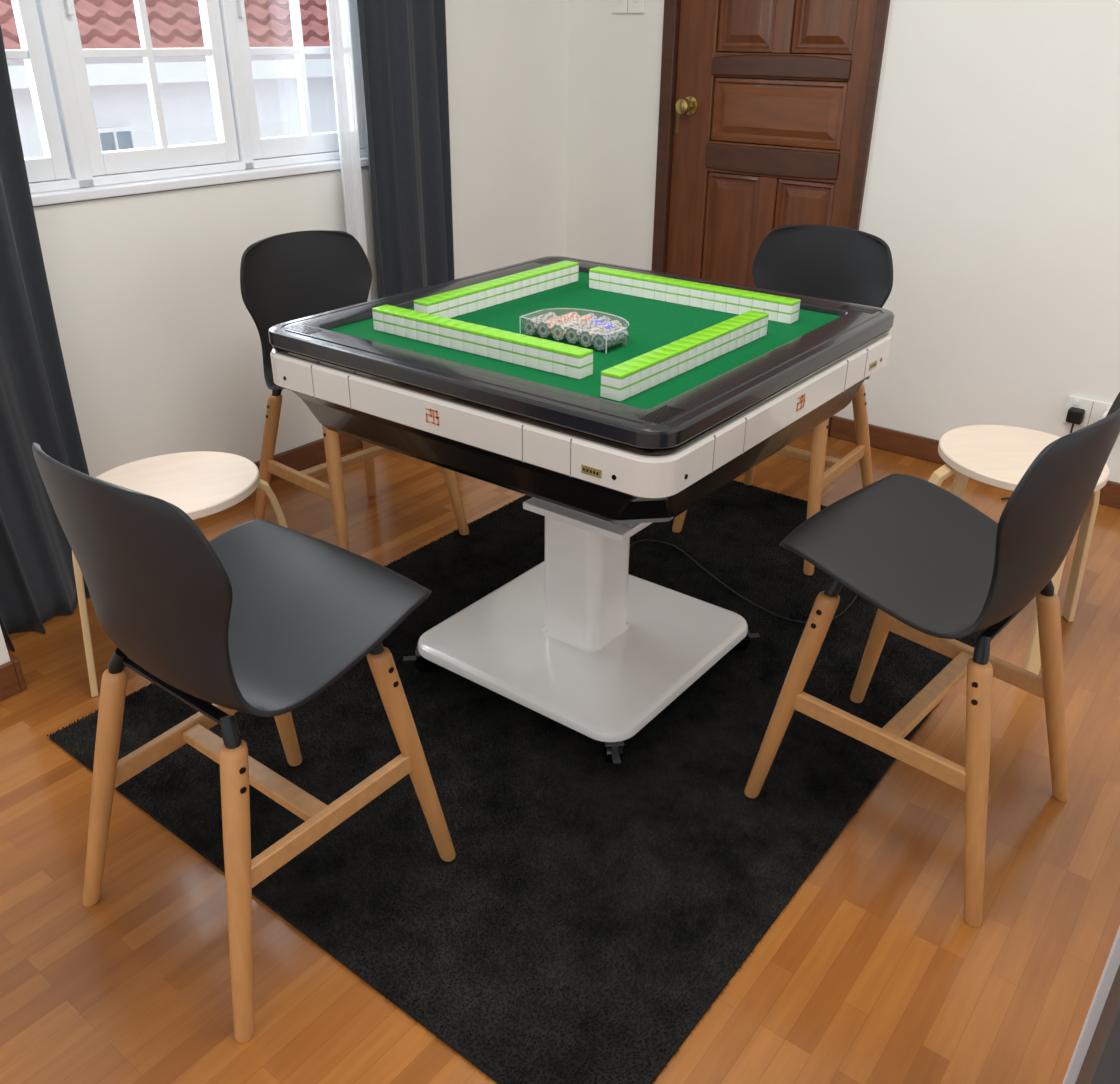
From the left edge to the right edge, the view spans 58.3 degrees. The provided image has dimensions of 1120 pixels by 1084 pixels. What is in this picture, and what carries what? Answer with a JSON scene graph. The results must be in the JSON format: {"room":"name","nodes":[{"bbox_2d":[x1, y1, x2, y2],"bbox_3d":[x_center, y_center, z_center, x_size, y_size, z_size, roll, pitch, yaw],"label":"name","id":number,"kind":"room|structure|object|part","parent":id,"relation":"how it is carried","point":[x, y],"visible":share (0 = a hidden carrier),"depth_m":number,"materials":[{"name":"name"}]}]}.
{"room":"mahjong game room","nodes":[
{"label":"mahjong game room","id":0,"kind":"room"},
{"bbox_2d":[0,627,9,664],"bbox_3d":[-1.688,-0.890,1.720,0.557,2.850,0.565,20,33,33],"label":"wall pillar","id":1,"kind":"structure","parent":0,"point":[4,656],"depth_m":2.36,"materials":[{"name":"paint"}]},
{"bbox_2d":[0,653,26,701],"bbox_3d":[-1.661,0.349,2.334,0.510,0.085,0.580,20,33,33],"label":"baseboard","id":2,"kind":"structure","parent":1,"relation":"attached to","point":[12,680],"depth_m":2.38,"materials":[{"name":"brown wood"}]},
{"bbox_2d":[29,0,567,476],"bbox_3d":[-1.570,-1.224,2.374,0.154,2.850,5.204,20,33,34],"label":"wall window","id":3,"kind":"structure","parent":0,"point":[161,347],"depth_m":3.19,"materials":[{"name":"paint"}]},
{"bbox_2d":[5,0,70,182],"bbox_3d":[-1.504,-1.421,2.349,0.060,1.125,0.490,20,33,34],"label":"window","id":4,"kind":"structure","parent":3,"relation":"attached to","point":[54,166],"depth_m":2.66,"materials":[{"name":"paint"}]},
{"bbox_2d":[59,0,238,175],"bbox_3d":[-1.162,-1.613,2.729,0.060,1.125,0.490,20,33,34],"label":"window","id":5,"kind":"structure","parent":3,"relation":"attached to","point":[164,156],"depth_m":2.91,"materials":[{"name":"paint"}]},
{"bbox_3d":[-1.287,-1.424,2.616,0.020,0.090,0.013,20,33,34],"label":"handle","id":6,"kind":"part","parent":5,"relation":"part of","materials":[{"name":"paint"}]},
{"bbox_2d":[233,0,367,159],"bbox_3d":[-0.828,-1.801,3.100,0.060,1.125,0.490,20,33,34],"label":"window","id":7,"kind":"structure","parent":3,"relation":"attached to","point":[308,142],"depth_m":3.24,"materials":[{"name":"paint"}]},
{"bbox_3d":[-0.953,-1.612,2.987,0.020,0.090,0.013,20,33,34],"label":"handle","id":8,"kind":"part","parent":7,"relation":"part of","materials":[{"name":"paint"}]},
{"bbox_2d":[254,433,362,480],"bbox_3d":[-0.810,-0.373,3.757,0.016,0.085,2.684,20,33,34],"label":"baseboard","id":9,"kind":"structure","parent":3,"relation":"attached to","point":[312,453],"depth_m":3.64,"materials":[{"name":"brown wood"}]},
{"bbox_3d":[-1.030,-2.360,2.377,0.137,0.027,2.150,20,33,33],"label":"curtain rod","id":10,"kind":"object","parent":3,"relation":"attached to","visible":0},
{"bbox_2d":[0,24,90,650],"bbox_3d":[-1.367,-0.931,2.273,0.326,2.416,0.548,20,33,33],"label":"curtain","id":11,"kind":"object","parent":10,"relation":"hanging from","point":[38,584],"visible":0.81,"depth_m":2.61,"materials":[{"name":"grey fabric"}]},
{"bbox_2d":[326,0,370,300],"bbox_3d":[-0.695,-1.437,3.252,0.030,2.400,0.102,18,32,31],"label":"sheer curtain","id":12,"kind":"object","parent":10,"relation":"hanging from","point":[338,11],"visible":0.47,"depth_m":3.27,"materials":[{"name":"white fabric"}]},
{"bbox_2d":[357,0,454,298],"bbox_3d":[-0.528,-1.529,3.444,0.074,2.408,0.423,19,32,32],"label":"curtain","id":13,"kind":"object","parent":10,"relation":"hanging from","point":[403,43],"visible":0.73,"depth_m":3.50,"materials":[{"name":"grey fabric"}]},
{"bbox_2d":[0,429,1119,1083],"bbox_3d":[-0.590,0.434,2.387,7.200,0.100,5.300,20,33,33],"label":"floor","id":14,"kind":"structure","parent":0,"point":[874,971],"depth_m":1.80,"materials":[{"name":"brown wood"}]},
{"bbox_2d":[72,451,287,714],"bbox_3d":[-0.876,0.085,2.396,0.422,0.508,0.413,9,28,17],"label":"stool","id":15,"kind":"object","parent":14,"relation":"on","point":[201,484],"visible":0.54,"depth_m":2.31,"materials":[{"name":"beige wood"}]},
{"bbox_3d":[-1.023,0.129,2.344,0.236,0.470,0.036,-13,29,-22],"label":"leg","id":16,"kind":"part","parent":15,"relation":"part of","materials":[{"name":"brown wood"}]},
{"bbox_3d":[-0.889,-0.126,2.293,0.392,0.023,0.392,-13,29,-22],"label":"seat","id":17,"kind":"part","parent":15,"relation":"part of","materials":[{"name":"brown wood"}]},
{"bbox_3d":[-0.739,0.061,2.462,0.236,0.470,0.036,-13,29,-22],"label":"leg","id":18,"kind":"part","parent":15,"relation":"part of","materials":[{"name":"brown wood"}]},
{"bbox_2d":[32,442,455,1042],"bbox_3d":[-0.523,0.227,1.689,0.480,0.922,0.562,20,35,33],"label":"dining chair","id":19,"kind":"object","parent":14,"relation":"on","point":[260,617],"visible":1,"depth_m":1.57,"materials":[{"name":"black plastic"}]},
{"bbox_3d":[-0.795,0.433,1.751,0.160,0.478,0.041,-9,29,-18],"label":"leg","id":20,"kind":"part","parent":19,"relation":"part of","materials":[{"name":"brown wood"}]},
{"bbox_2d":[108,648,127,673],"bbox_3d":[-0.727,0.197,1.651,0.041,0.050,0.026,9,28,16],"label":"socket","id":21,"kind":"object","parent":19,"relation":"attached to","point":[118,662],"depth_m":1.64,"materials":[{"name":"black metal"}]},
{"bbox_3d":[-0.527,0.168,1.652,0.300,0.043,0.270,20,35,33],"label":"under frame","id":22,"kind":"part","parent":19,"relation":"part of","materials":[{"name":"black metal"}]},
{"bbox_3d":[-0.683,0.344,1.873,0.018,0.049,0.355,19,32,32],"label":"rail","id":23,"kind":"part","parent":19,"relation":"part of","materials":[{"name":"brown wood"}]},
{"bbox_2d":[220,715,241,748],"bbox_3d":[-0.489,0.281,1.489,0.026,0.050,0.041,-16,31,-29],"label":"socket","id":24,"kind":"object","parent":19,"relation":"attached to","point":[231,735],"depth_m":1.48,"materials":[{"name":"black metal"}]},
{"bbox_3d":[-0.492,0.541,1.544,0.041,0.478,0.160,3,27,4],"label":"leg","id":25,"kind":"part","parent":19,"relation":"part of","materials":[{"name":"brown wood"}]},
{"bbox_3d":[-0.538,0.403,1.759,0.370,0.022,0.036,20,35,33],"label":"cross rail","id":26,"kind":"part","parent":19,"relation":"part of","materials":[{"name":"brown wood"}]},
{"bbox_3d":[-0.574,0.280,2.008,0.041,0.490,0.131,2,27,3],"label":"leg","id":27,"kind":"part","parent":19,"relation":"part of","materials":[{"name":"brown wood"}]},
{"bbox_3d":[-0.376,0.453,1.664,0.018,0.049,0.355,20,33,34],"label":"rail","id":28,"kind":"part","parent":19,"relation":"part of","materials":[{"name":"brown wood"}]},
{"bbox_2d":[370,642,383,654],"bbox_3d":[-0.313,0.161,1.658,0.042,0.060,0.025,-1,27,-2],"label":"socket","id":29,"kind":"object","parent":19,"relation":"attached to","point":[379,650],"depth_m":1.66,"materials":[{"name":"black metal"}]},
{"bbox_3d":[-0.260,0.392,1.794,0.131,0.490,0.041,-9,28,-17],"label":"leg","id":30,"kind":"part","parent":19,"relation":"part of","materials":[{"name":"brown wood"}]},
{"bbox_2d":[240,230,468,550],"bbox_3d":[-0.610,-0.410,2.933,0.562,0.922,0.480,21,34,38],"label":"dining chair","id":31,"kind":"object","parent":14,"relation":"on","point":[285,277],"visible":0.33,"depth_m":2.91,"materials":[{"name":"black plastic"}]},
{"bbox_3d":[-0.885,-0.219,3.023,0.160,0.478,0.041,5,27,9],"label":"leg","id":32,"kind":"part","parent":31,"relation":"part of","materials":[{"name":"brown wood"}]},
{"bbox_2d":[272,389,281,395],"bbox_3d":[-0.814,-0.443,2.900,0.041,0.050,0.026,-13,30,-24],"label":"socket","id":33,"kind":"object","parent":31,"relation":"attached to","point":[274,392],"depth_m":2.89,"materials":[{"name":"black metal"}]},
{"bbox_3d":[-0.749,-0.181,2.898,0.355,0.049,0.018,24,35,38],"label":"rail","id":34,"kind":"part","parent":31,"relation":"part of","materials":[{"name":"brown wood"}]},
{"bbox_3d":[-0.617,-0.118,2.785,0.041,0.490,0.131,-6,28,-12],"label":"leg","id":35,"kind":"part","parent":31,"relation":"part of","materials":[{"name":"brown wood"}]},
{"bbox_3d":[-0.628,-0.249,3.033,0.036,0.022,0.370,21,34,38],"label":"cross rail","id":36,"kind":"part","parent":31,"relation":"part of","materials":[{"name":"brown wood"}]},
{"bbox_3d":[-0.626,-0.345,3.274,0.041,0.478,0.160,-7,28,-13],"label":"leg","id":37,"kind":"part","parent":31,"relation":"part of","materials":[{"name":"brown wood"}]},
{"bbox_3d":[-0.348,-0.250,3.045,0.131,0.490,0.041,5,27,8],"label":"leg","id":38,"kind":"part","parent":31,"relation":"part of","materials":[{"name":"brown wood"}]},
{"bbox_2d":[47,480,985,1083],"bbox_3d":[0.138,0.256,2.616,1.530,0.013,2.237,20,33,33],"label":"rug","id":39,"kind":"object","parent":14,"relation":"on","point":[588,912],"visible":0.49,"depth_m":2.04,"materials":[{"name":"black carpet"}]},
{"bbox_2d":[268,256,893,763],"bbox_3d":[0.066,-0.092,2.334,0.988,0.864,0.988,20,33,33],"label":"table","id":40,"kind":"object","parent":39,"relation":"on","point":[597,649],"visible":0.93,"depth_m":2.03,"materials":[{"name":"plastic"}]},
{"bbox_2d":[372,305,592,378],"bbox_3d":[-0.164,-0.395,1.954,0.535,0.045,0.043,20,33,33],"label":"tiles","id":41,"kind":"object","parent":40,"relation":"on","point":[578,357],"depth_m":1.92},
{"bbox_2d":[520,308,628,353],"bbox_3d":[0.045,-0.437,2.045,0.218,0.040,0.135,20,33,33],"label":"box","id":42,"kind":"object","parent":40,"relation":"on","point":[553,308],"visible":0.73,"depth_m":2.03,"materials":[{"name":"clear plastic"}]},
{"bbox_2d":[523,319,535,334],"bbox_3d":[-0.062,-0.439,2.051,0.032,0.032,0.005,20,33,33],"label":"chip","id":43,"kind":"object","parent":42,"relation":"in","point":[529,326],"visible":1,"depth_m":2.05,"materials":[{"name":"grey plastic"}]},
{"bbox_2d":[537,322,549,337],"bbox_3d":[-0.033,-0.430,2.034,0.032,0.032,0.005,20,33,33],"label":"chip","id":44,"kind":"object","parent":42,"relation":"in","point":[543,329],"visible":1,"depth_m":2.03,"materials":[{"name":"grey plastic"}]},
{"bbox_2d":[551,325,564,339],"bbox_3d":[-0.004,-0.421,2.016,0.032,0.032,0.005,20,33,33],"label":"chip","id":45,"kind":"object","parent":42,"relation":"in","point":[558,332],"visible":1,"depth_m":2.01,"materials":[{"name":"grey plastic"}]},
{"bbox_2d":[565,328,578,342],"bbox_3d":[0.025,-0.411,1.997,0.032,0.032,0.005,20,33,33],"label":"chip","id":46,"kind":"object","parent":42,"relation":"in","point":[572,335],"visible":1,"depth_m":1.99,"materials":[{"name":"grey plastic"}]},
{"bbox_2d":[579,331,592,346],"bbox_3d":[0.051,-0.400,1.976,0.032,0.032,0.005,20,33,33],"label":"chip","id":47,"kind":"object","parent":42,"relation":"in","point":[585,337],"visible":1,"depth_m":1.97,"materials":[{"name":"grey plastic"}]},
{"bbox_2d":[593,334,605,349],"bbox_3d":[0.077,-0.390,1.956,0.032,0.032,0.005,20,33,33],"label":"chip","id":48,"kind":"object","parent":42,"relation":"in","point":[599,340],"visible":1,"depth_m":1.95,"materials":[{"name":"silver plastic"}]},
{"bbox_3d":[0.052,-0.116,1.639,0.040,0.015,0.003,20,33,33],"label":"spec plate","id":49,"kind":"part","parent":40,"relation":"part of","materials":[{"name":"metal"}]},
{"bbox_3d":[0.056,-0.140,2.318,0.425,0.024,0.230,20,33,33],"label":"mount plate","id":50,"kind":"part","parent":40,"relation":"part of","materials":[{"name":"grey metal"}]},
{"bbox_2d":[600,310,768,400],"bbox_3d":[0.249,-0.359,1.889,0.043,0.045,0.535,20,33,33],"label":"tiles","id":51,"kind":"object","parent":40,"relation":"on","point":[613,377],"depth_m":1.83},
{"bbox_2d":[589,266,800,323],"bbox_3d":[0.295,-0.571,2.304,0.535,0.045,0.043,20,33,33],"label":"tiles","id":52,"kind":"object","parent":40,"relation":"on","point":[787,305],"depth_m":2.28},
{"bbox_3d":[0.676,-0.382,2.168,0.003,0.015,0.040,20,33,33],"label":"spec plate","id":53,"kind":"part","parent":40,"relation":"part of","materials":[{"name":"gold metal"}]},
{"bbox_3d":[-0.286,-0.484,2.150,0.042,0.022,0.031,20,33,33],"label":"tile","id":54,"kind":"structure","parent":40,"relation":"on","visible":0},
{"bbox_2d":[414,261,578,317],"bbox_3d":[-0.133,-0.584,2.323,0.043,0.045,0.535,20,33,33],"label":"tiles","id":55,"kind":"object","parent":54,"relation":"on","point":[424,305],"depth_m":2.29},
{"bbox_2d":[630,539,857,623],"bbox_3d":[0.605,0.105,2.896,0.880,0.005,0.493,0,27,-1],"label":"extension cord","id":56,"kind":"object","parent":39,"relation":"on","point":[685,553],"visible":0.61,"depth_m":2.82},
{"bbox_2d":[672,224,892,575],"bbox_3d":[0.678,-0.450,2.997,0.480,0.904,0.552,20,33,33],"label":"dining chair","id":57,"kind":"object","parent":39,"relation":"on","point":[843,264],"visible":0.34,"depth_m":2.97,"materials":[{"name":"black plastic"}]},
{"bbox_3d":[0.414,-0.259,3.072,0.119,0.492,0.042,-7,28,-14],"label":"leg","id":58,"kind":"part","parent":57,"relation":"part of","materials":[{"name":"brown wood"}]},
{"bbox_3d":[0.646,-0.383,3.337,0.042,0.474,0.173,4,27,7],"label":"leg","id":59,"kind":"part","parent":57,"relation":"part of","materials":[{"name":"brown wood"}]},
{"bbox_3d":[0.692,-0.284,3.102,0.370,0.022,0.036,20,33,33],"label":"cross rail","id":60,"kind":"part","parent":57,"relation":"part of","materials":[{"name":"brown wood"}]},
{"bbox_3d":[0.726,-0.148,2.860,0.042,0.492,0.119,1,27,1],"label":"leg","id":61,"kind":"part","parent":57,"relation":"part of","materials":[{"name":"brown wood"}]},
{"bbox_3d":[0.836,-0.224,2.989,0.018,0.038,0.354,19,32,32],"label":"rail","id":62,"kind":"part","parent":57,"relation":"part of","materials":[{"name":"brown wood"}]},
{"bbox_3d":[0.949,-0.275,3.131,0.173,0.474,0.042,-11,29,-21],"label":"leg","id":63,"kind":"part","parent":57,"relation":"part of","materials":[{"name":"brown wood"}]},
{"bbox_2d":[744,392,1119,927],"bbox_3d":[0.713,0.127,1.901,0.562,0.922,0.480,25,36,36],"label":"dining chair","id":64,"kind":"object","parent":14,"relation":"on","point":[937,570],"visible":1,"depth_m":1.84,"materials":[{"name":"black plastic"}]},
{"bbox_3d":[0.449,0.309,1.964,0.131,0.490,0.041,5,27,8],"label":"leg","id":65,"kind":"part","parent":64,"relation":"part of","materials":[{"name":"brown wood"}]},
{"bbox_2d":[824,578,842,596],"bbox_3d":[0.507,0.075,1.838,0.042,0.060,0.025,-3,27,-7],"label":"socket","id":66,"kind":"object","parent":64,"relation":"attached to","point":[833,588],"depth_m":1.83,"materials":[{"name":"black metal"}]},
{"bbox_3d":[0.718,0.178,2.224,0.041,0.490,0.131,-6,28,-12],"label":"leg","id":67,"kind":"part","parent":64,"relation":"part of","materials":[{"name":"brown wood"}]},
{"bbox_3d":[0.588,0.363,1.855,0.355,0.049,0.018,22,34,36],"label":"rail","id":68,"kind":"part","parent":64,"relation":"part of","materials":[{"name":"brown wood"}]},
{"bbox_3d":[0.729,0.302,1.973,0.036,0.022,0.370,25,36,36],"label":"cross rail","id":69,"kind":"part","parent":64,"relation":"part of","materials":[{"name":"brown wood"}]},
{"bbox_3d":[0.850,0.235,2.108,0.355,0.049,0.018,24,35,38],"label":"rail","id":70,"kind":"part","parent":64,"relation":"part of","materials":[{"name":"brown wood"}]},
{"bbox_3d":[0.726,0.442,1.755,0.041,0.478,0.160,-7,28,-13],"label":"leg","id":71,"kind":"part","parent":64,"relation":"part of","materials":[{"name":"brown wood"}]},
{"bbox_2d":[973,635,990,664],"bbox_3d":[0.715,0.182,1.699,0.026,0.050,0.041,11,29,20],"label":"socket","id":72,"kind":"object","parent":64,"relation":"attached to","point":[981,654],"depth_m":1.69,"materials":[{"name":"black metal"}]},
{"bbox_3d":[0.719,0.068,1.865,0.270,0.043,0.300,25,36,36],"label":"under frame","id":73,"kind":"part","parent":64,"relation":"part of","materials":[{"name":"black metal"}]},
{"bbox_2d":[1040,580,1053,596],"bbox_3d":[0.918,0.083,1.895,0.041,0.050,0.026,-13,30,-24],"label":"socket","id":74,"kind":"object","parent":64,"relation":"attached to","point":[1048,591],"depth_m":1.89,"materials":[{"name":"black metal"}]},
{"bbox_3d":[0.986,0.315,2.005,0.160,0.478,0.041,5,27,9],"label":"leg","id":75,"kind":"part","parent":64,"relation":"part of","materials":[{"name":"brown wood"}]},
{"bbox_2d":[928,425,1109,674],"bbox_3d":[1.126,-0.001,2.593,0.422,0.508,0.413,20,33,33],"label":"stool","id":76,"kind":"object","parent":14,"relation":"on","point":[999,456],"visible":0.48,"depth_m":2.50,"materials":[{"name":"beige wood"}]},
{"bbox_3d":[0.973,0.015,2.575,0.236,0.470,0.036,-2,29,-8],"label":"leg","id":77,"kind":"part","parent":76,"relation":"part of","materials":[{"name":"brown wood"}]},
{"bbox_3d":[1.109,-0.065,2.732,0.036,0.470,0.236,-2,29,-8],"label":"leg","id":78,"kind":"part","parent":76,"relation":"part of","materials":[{"name":"brown wood"}]},
{"bbox_3d":[1.139,-0.206,2.478,0.392,0.023,0.392,-2,29,-8],"label":"seat","id":79,"kind":"part","parent":76,"relation":"part of","materials":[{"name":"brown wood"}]},
{"bbox_3d":[1.150,0.086,2.458,0.036,0.470,0.236,-2,29,-8],"label":"leg","id":80,"kind":"part","parent":76,"relation":"part of","materials":[{"name":"brown wood"}]},
{"bbox_3d":[1.286,0.006,2.616,0.236,0.470,0.036,-2,29,-8],"label":"leg","id":81,"kind":"part","parent":76,"relation":"part of","materials":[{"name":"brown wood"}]},
{"bbox_2d":[566,0,1119,482],"bbox_3d":[1.927,-1.410,2.786,4.762,2.850,0.120,20,33,34],"label":"wall","id":82,"kind":"structure","parent":0,"point":[992,189],"depth_m":3.36,"materials":[{"name":"paint"}]},
{"bbox_2d":[612,0,644,12],"bbox_3d":[0.262,-2.075,3.849,0.150,0.085,0.018,20,33,34],"label":"light switch","id":83,"kind":"object","parent":82,"relation":"attached to","point":[618,6],"visible":1,"depth_m":3.85,"materials":[{"name":"white plastic"}]},
{"bbox_2d":[651,0,889,435],"bbox_3d":[0.750,-1.556,3.714,0.872,2.250,0.080,20,33,34],"label":"door frame","id":84,"kind":"structure","parent":82,"relation":"attached to","point":[671,18],"depth_m":3.80,"materials":[{"name":"brown wood"}]},
{"bbox_2d":[666,0,877,286],"bbox_3d":[0.738,-1.522,3.697,0.778,2.192,0.112,20,33,34],"label":"door","id":85,"kind":"structure","parent":84,"relation":"attached to","point":[770,99],"depth_m":3.70,"materials":[{"name":"brown wood"}]},
{"bbox_3d":[0.458,-1.638,3.912,0.016,0.080,0.002,20,33,34],"label":"latch plate","id":86,"kind":"part","parent":85,"relation":"part of","materials":[{"name":"gold metal"}]},
{"bbox_3d":[0.480,-1.663,3.829,0.066,0.066,0.072,20,33,34],"label":"knob","id":87,"kind":"part","parent":85,"relation":"part of","materials":[{"name":"gold metal"}]},
{"bbox_3d":[0.670,-1.089,4.024,0.234,0.735,0.018,20,33,34],"label":"panel","id":88,"kind":"part","parent":85,"relation":"part of","materials":[{"name":"brown wood"}]},
{"bbox_3d":[0.677,-2.112,3.501,0.234,0.728,0.018,20,33,34],"label":"panel","id":89,"kind":"part","parent":85,"relation":"part of","materials":[{"name":"brown wood"}]},
{"bbox_3d":[0.779,-1.415,3.734,0.548,0.098,0.013,20,33,34],"label":"molding","id":90,"kind":"part","parent":85,"relation":"part of","materials":[{"name":"brown wood"}]},
{"bbox_3d":[0.792,-1.571,3.671,0.537,0.225,0.018,20,33,34],"label":"panel","id":91,"kind":"part","parent":85,"relation":"part of","materials":[{"name":"brown wood"}]},
{"bbox_3d":[0.781,-1.701,3.587,0.548,0.075,0.013,20,33,34],"label":"molding","id":92,"kind":"part","parent":85,"relation":"part of","materials":[{"name":"brown wood"}]},
{"bbox_3d":[0.907,-1.001,3.856,0.234,0.735,0.018,20,33,34],"label":"panel","id":93,"kind":"part","parent":85,"relation":"part of","materials":[{"name":"brown wood"}]},
{"bbox_3d":[0.914,-2.024,3.333,0.234,0.728,0.018,20,33,34],"label":"panel","id":94,"kind":"part","parent":85,"relation":"part of","materials":[{"name":"brown wood"}]},
{"bbox_2d":[829,416,1119,508],"bbox_3d":[1.882,-0.153,3.364,4.746,0.085,0.021,20,33,34],"label":"baseboard","id":95,"kind":"structure","parent":82,"relation":"attached to","point":[924,448],"depth_m":3.77,"materials":[{"name":"brown wood"}]},
{"bbox_2d":[1062,395,1111,426],"bbox_3d":[1.762,-0.425,3.333,0.158,0.094,0.018,20,33,34],"label":"wall socket","id":96,"kind":"object","parent":82,"relation":"attached to","point":[1094,409],"visible":0.6,"depth_m":3.33,"materials":[{"name":"white plastic"}]},
{"bbox_2d":[1001,407,1084,499],"bbox_3d":[1.625,-0.299,3.393,0.238,0.309,0.065,-2,27,-4],"label":"plug","id":97,"kind":"object","parent":96,"relation":"attached to","point":[1074,415],"visible":0.62,"depth_m":3.33,"materials":[{"name":"black plastic"}]},
{"bbox_2d":[1101,411,1108,418],"bbox_3d":[1.796,-0.391,3.280,0.052,0.060,0.048,20,33,34],"label":"switch","id":98,"kind":"object","parent":96,"relation":"attached to","point":[1104,414],"visible":0.19,"depth_m":3.27,"materials":[{"name":"white plastic"}]},
{"bbox_2d":[1075,965,1119,1083],"bbox_3d":[0.736,0.004,0.720,0.338,2.200,0.465,20,33,33],"label":"wall","id":99,"kind":"structure","parent":0,"point":[1101,1063],"depth_m":0.91,"materials":[{"name":"grey paint"}]},
{"bbox_2d":[1062,926,1119,1083],"bbox_3d":[0.853,-0.107,0.938,0.252,2.200,0.055,20,33,33],"label":"trim","id":100,"kind":"structure","parent":99,"relation":"attached to","point":[1112,964],"depth_m":1.38,"materials":[{"name":"paint"}]},
{"label":"outside","id":101,"kind":"structure","parent":0,"visible":0},
{"bbox_2d":[7,48,330,64],"bbox_3d":[-4.051,-6.700,10.242,0.200,3.400,5.100,20,33,33],"label":"wall","id":102,"kind":"structure","parent":101,"point":[307,56],"depth_m":10.72,"materials":[{"name":"white paint"}]},
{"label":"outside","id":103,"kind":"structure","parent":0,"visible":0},
{"bbox_2d":[12,76,337,157],"bbox_3d":[-3.377,-0.690,6.410,0.200,4.200,14.000,20,33,33],"label":"wall","id":104,"kind":"structure","parent":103,"point":[187,107],"depth_m":6.52,"materials":[{"name":"white paint"}]},
{"bbox_2d":[99,131,132,150],"bbox_3d":[-2.748,-2.411,6.221,0.030,0.245,0.210,20,33,33],"label":"window","id":105,"kind":"structure","parent":104,"relation":"in","point":[124,137],"depth_m":6.18,"materials":[{"name":"blue glass"}]},
{"bbox_2d":[98,126,137,150],"bbox_3d":[-2.742,-2.420,6.211,0.045,0.270,0.270,20,33,33],"label":"trim","id":106,"kind":"structure","parent":104,"relation":"attached to","point":[131,129],"depth_m":6.18,"materials":[{"name":"paint"}]},
{"bbox_2d":[0,0,329,49],"bbox_3d":[-3.208,-4.473,7.178,3.396,1.697,14.000,20,33,33],"label":"roof","id":107,"kind":"object","parent":104,"relation":"on","point":[102,24],"depth_m":6.37,"materials":[{"name":"tile"}]},
{"bbox_2d":[8,58,332,88],"bbox_3d":[-2.774,-2.615,5.624,0.080,0.110,11.000,20,33,33],"label":"trim","id":108,"kind":"structure","parent":104,"relation":"attached to","point":[192,71],"depth_m":6.07,"materials":[{"name":"white paint"}]}
]}

